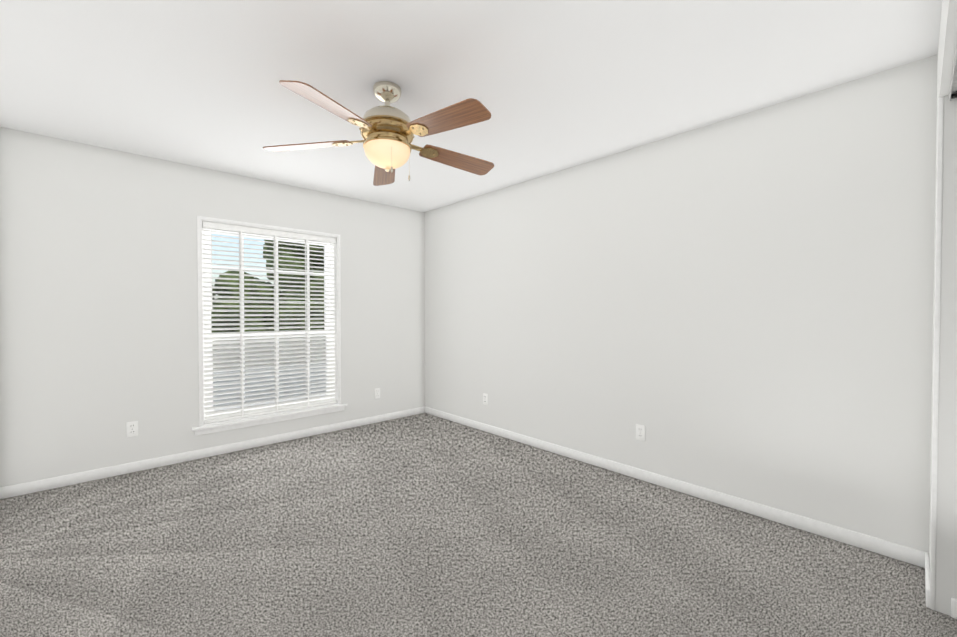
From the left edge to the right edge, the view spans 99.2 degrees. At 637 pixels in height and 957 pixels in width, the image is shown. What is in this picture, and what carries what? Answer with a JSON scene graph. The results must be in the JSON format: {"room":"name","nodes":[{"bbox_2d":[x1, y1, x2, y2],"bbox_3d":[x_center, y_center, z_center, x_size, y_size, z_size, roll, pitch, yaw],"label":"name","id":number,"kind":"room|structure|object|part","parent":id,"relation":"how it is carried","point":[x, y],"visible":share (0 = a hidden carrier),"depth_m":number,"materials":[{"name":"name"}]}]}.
{"room":"empty bedroom","nodes":[
{"label":"empty bedroom","id":0,"kind":"room"},
{"bbox_2d":[0,127,424,486],"bbox_3d":[-1.956,-0.051,3.861,3.410,2.440,0.150,-1,1,-43],"label":"wall","id":1,"kind":"structure","parent":0,"point":[99,349],"depth_m":3.12,"materials":[{"name":"white paint"}]},
{"bbox_2d":[126,421,137,436],"bbox_3d":[-2.655,0.848,3.121,0.070,0.115,0.011,-1,1,-43],"label":"electrical outlet","id":2,"kind":"object","parent":1,"relation":"attached to","point":[131,429],"visible":1,"depth_m":3.12,"materials":[{"name":"plastic"}]},
{"bbox_2d":[0,406,424,498],"bbox_3d":[-1.901,1.131,3.820,3.410,0.078,0.013,-1,1,-43],"label":"baseboard","id":3,"kind":"structure","parent":1,"relation":"attached to","point":[54,482],"depth_m":3.32,"materials":[{"name":"white wood"}]},
{"bbox_2d":[200,219,338,425],"bbox_3d":[-1.935,0.029,3.870,1.190,1.740,0.137,-1,1,-43],"label":"liner","id":4,"kind":"object","parent":1,"relation":"attached to","point":[336,336],"visible":0.52,"depth_m":4.03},
{"bbox_2d":[202,228,334,419],"bbox_3d":[-1.965,0.028,3.902,1.166,1.716,0.070,-1,1,-43],"label":"window","id":5,"kind":"structure","parent":4,"relation":"attached to","point":[204,270],"depth_m":3.84,"materials":[{"name":"white plastic"}]},
{"bbox_3d":[-1.975,-0.301,3.908,1.086,0.978,0.030,-1,1,-43],"label":"window sash","id":6,"kind":"part","parent":5,"relation":"part of","materials":[{"name":"white wood"}]},
{"bbox_3d":[-1.975,-0.306,3.908,1.018,0.899,0.006,-1,1,-43],"label":"sash glass","id":7,"kind":"part","parent":5,"relation":"part of","materials":[{"name":"clear glass"}]},
{"bbox_3d":[-1.954,0.495,3.896,1.086,0.703,0.030,-1,1,-43],"label":"window sash","id":8,"kind":"part","parent":5,"relation":"part of","materials":[{"name":"white plastic"}]},
{"bbox_2d":[202,221,336,422],"bbox_3d":[-1.915,0.029,3.848,1.154,1.714,0.068,-1,1,-43],"label":"window blinds","id":9,"kind":"object","parent":5,"relation":"attached to","point":[275,234],"visible":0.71,"depth_m":3.79,"materials":[{"name":"white plastic"}]},
{"bbox_3d":[-1.954,0.489,3.896,1.018,0.624,0.006,-1,1,-43],"label":"sash glass","id":10,"kind":"part","parent":5,"relation":"part of","materials":[{"name":"clear glass"}]},
{"bbox_2d":[197,216,340,426],"bbox_3d":[-1.888,0.019,3.818,1.234,1.762,0.008,-1,1,-43],"label":"bead","id":11,"kind":"object","parent":4,"relation":"attached to","point":[199,296],"visible":1,"depth_m":3.43},
{"bbox_2d":[192,403,346,430],"bbox_3d":[-1.906,0.910,3.851,1.340,0.023,0.135,-1,1,-43],"label":"window sill","id":12,"kind":"structure","parent":1,"relation":"attached to","point":[262,418],"depth_m":3.72,"materials":[{"name":"white wood"}]},
{"bbox_2d":[195,406,344,435],"bbox_3d":[-1.885,0.946,3.829,1.300,0.048,0.016,-1,1,-43],"label":"apron","id":13,"kind":"object","parent":1,"relation":"attached to","point":[243,425],"visible":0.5,"depth_m":3.75,"materials":[{"name":"white wood"}]},
{"bbox_2d":[374,388,379,398],"bbox_3d":[-1.127,0.834,4.537,0.070,0.115,0.011,-1,1,-43],"label":"electrical outlet","id":14,"kind":"object","parent":1,"relation":"attached to","point":[377,392],"visible":1,"depth_m":4.53,"materials":[{"name":"plastic"}]},
{"bbox_2d":[0,0,941,212],"bbox_3d":[-0.175,-1.291,1.922,3.710,0.100,5.387,-1,1,-43],"label":"ceiling","id":15,"kind":"structure","parent":0,"point":[552,86],"depth_m":2.05,"materials":[{"name":"white paint"}]},
{"bbox_2d":[263,80,493,185],"bbox_3d":[-0.458,-1.001,2.204,1.295,0.490,1.288,-1,1,-43],"label":"ceiling fan","id":16,"kind":"object","parent":15,"relation":"hanging from","point":[387,131],"visible":1,"depth_m":2.11,"materials":[{"name":"brown wood"}]},
{"bbox_3d":[-0.933,-0.947,2.235,0.470,0.006,0.148,-3,14,3],"label":"blade","id":17,"kind":"part","parent":16,"relation":"part of","materials":[{"name":"brown wood"}]},
{"bbox_3d":[-0.653,-0.940,1.801,0.148,0.006,0.470,14,9,20],"label":"blade","id":18,"kind":"part","parent":16,"relation":"part of","materials":[{"name":"brown wood"}]},
{"bbox_3d":[-0.607,-0.953,2.635,0.148,0.006,0.470,-14,1,-15],"label":"blade","id":19,"kind":"part","parent":16,"relation":"part of","materials":[{"name":"brown wood"}]},
{"bbox_3d":[-0.494,-0.873,2.212,0.244,0.106,0.244,-1,1,-43],"label":"lamp shade","id":20,"kind":"part","parent":16,"relation":"part of","materials":[{"name":"beige glass"}]},
{"bbox_3d":[-0.153,-0.942,1.933,0.470,0.006,0.148,5,-9,39],"label":"blade","id":21,"kind":"part","parent":16,"relation":"part of","materials":[{"name":"brown wood"}]},
{"bbox_3d":[-0.125,-0.950,2.449,0.470,0.006,0.148,4,-14,-33],"label":"blade","id":22,"kind":"part","parent":16,"relation":"part of","materials":[{"name":"brown wood"}]},
{"bbox_2d":[0,413,956,636],"bbox_3d":[-0.175,1.248,1.961,3.710,0.100,5.387,-1,1,-43],"label":"floor","id":23,"kind":"structure","parent":0,"point":[423,525],"depth_m":2.05,"materials":[{"name":"carpet"}]},
{"bbox_2d":[425,55,937,552],"bbox_3d":[1.130,-0.040,3.152,0.150,2.440,5.387,-1,1,-43],"label":"wall","id":24,"kind":"structure","parent":0,"point":[741,307],"depth_m":2.54,"materials":[{"name":"white paint"}]},
{"bbox_2d":[483,393,487,404],"bbox_3d":[0.072,0.831,4.192,0.011,0.115,0.070,-1,1,-43],"label":"electrical outlet","id":25,"kind":"object","parent":24,"relation":"attached to","point":[485,399],"visible":1,"depth_m":4.19,"materials":[{"name":"plastic"}]},
{"bbox_2d":[636,424,644,440],"bbox_3d":[1.189,0.838,2.987,0.011,0.115,0.070,-1,1,-43],"label":"electrical outlet","id":26,"kind":"object","parent":24,"relation":"attached to","point":[640,432],"visible":1,"depth_m":2.98,"materials":[{"name":"plastic"}]},
{"bbox_2d":[425,407,928,567],"bbox_3d":[0.751,1.136,3.458,0.013,0.078,4.124,-1,1,-43],"label":"baseboard","id":27,"kind":"structure","parent":24,"relation":"attached to","point":[910,555],"depth_m":2.57,"materials":[{"name":"white wood"}]},
{"bbox_2d":[929,0,956,615],"bbox_3d":[0.947,-0.003,0.731,3.410,2.440,0.115,-1,1,-43],"label":"door frame","id":28,"kind":"structure","parent":0,"point":[946,561],"depth_m":1.64,"materials":[{"name":"white paint"}]},
{"bbox_2d":[925,553,929,607],"bbox_3d":[2.006,1.161,1.818,0.377,0.078,0.013,-1,1,-43],"label":"baseboard","id":29,"kind":"structure","parent":28,"relation":"attached to","point":[927,578],"depth_m":1.77,"materials":[{"name":"white wood"}]},
{"bbox_2d":[929,97,943,609],"bbox_3d":[1.875,0.153,1.667,0.008,2.100,0.015,-1,1,-43],"label":"trim","id":30,"kind":"structure","parent":28,"relation":"attached to","point":[936,348],"depth_m":1.66,"materials":[{"name":"white wood"}]},
{"bbox_2d":[949,45,956,100],"bbox_3d":[0.853,0.169,0.642,2.888,2.100,0.069,-1,1,-43],"label":"sliding closet door","id":31,"kind":"structure","parent":28,"relation":"in","point":[953,91],"depth_m":1.52,"materials":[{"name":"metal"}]},
{"bbox_2d":[951,598,956,618],"bbox_3d":[1.925,1.165,1.619,0.013,0.078,0.060,-1,1,-43],"label":"baseboard","id":32,"kind":"structure","parent":28,"relation":"attached to","point":[953,608],"depth_m":1.63,"materials":[{"name":"white wood"}]},
{"label":"outside","id":33,"kind":"structure","parent":0,"visible":0},
{"bbox_2d":[213,347,325,409],"bbox_3d":[-24.830,1.045,41.234,100.000,0.200,85.693,-1,1,-43],"label":"ground","id":34,"kind":"structure","parent":33,"point":[266,385],"depth_m":9.15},
{"bbox_2d":[211,239,323,344],"bbox_3d":[-5.827,-4.390,23.370,21.041,11.218,16.875,-1,1,-43],"label":"trees","id":35,"kind":"object","parent":34,"relation":"on","point":[269,274],"depth_m":13.27,"materials":[{"name":"green plant"}]},
{"bbox_2d":[212,336,325,368],"bbox_3d":[-3.182,0.849,14.952,44.013,1.000,0.060,-1,1,-43],"label":"fence","id":36,"kind":"object","parent":34,"relation":"on","point":[265,351],"depth_m":11.99,"materials":[{"name":"grey wood"}]}
]}

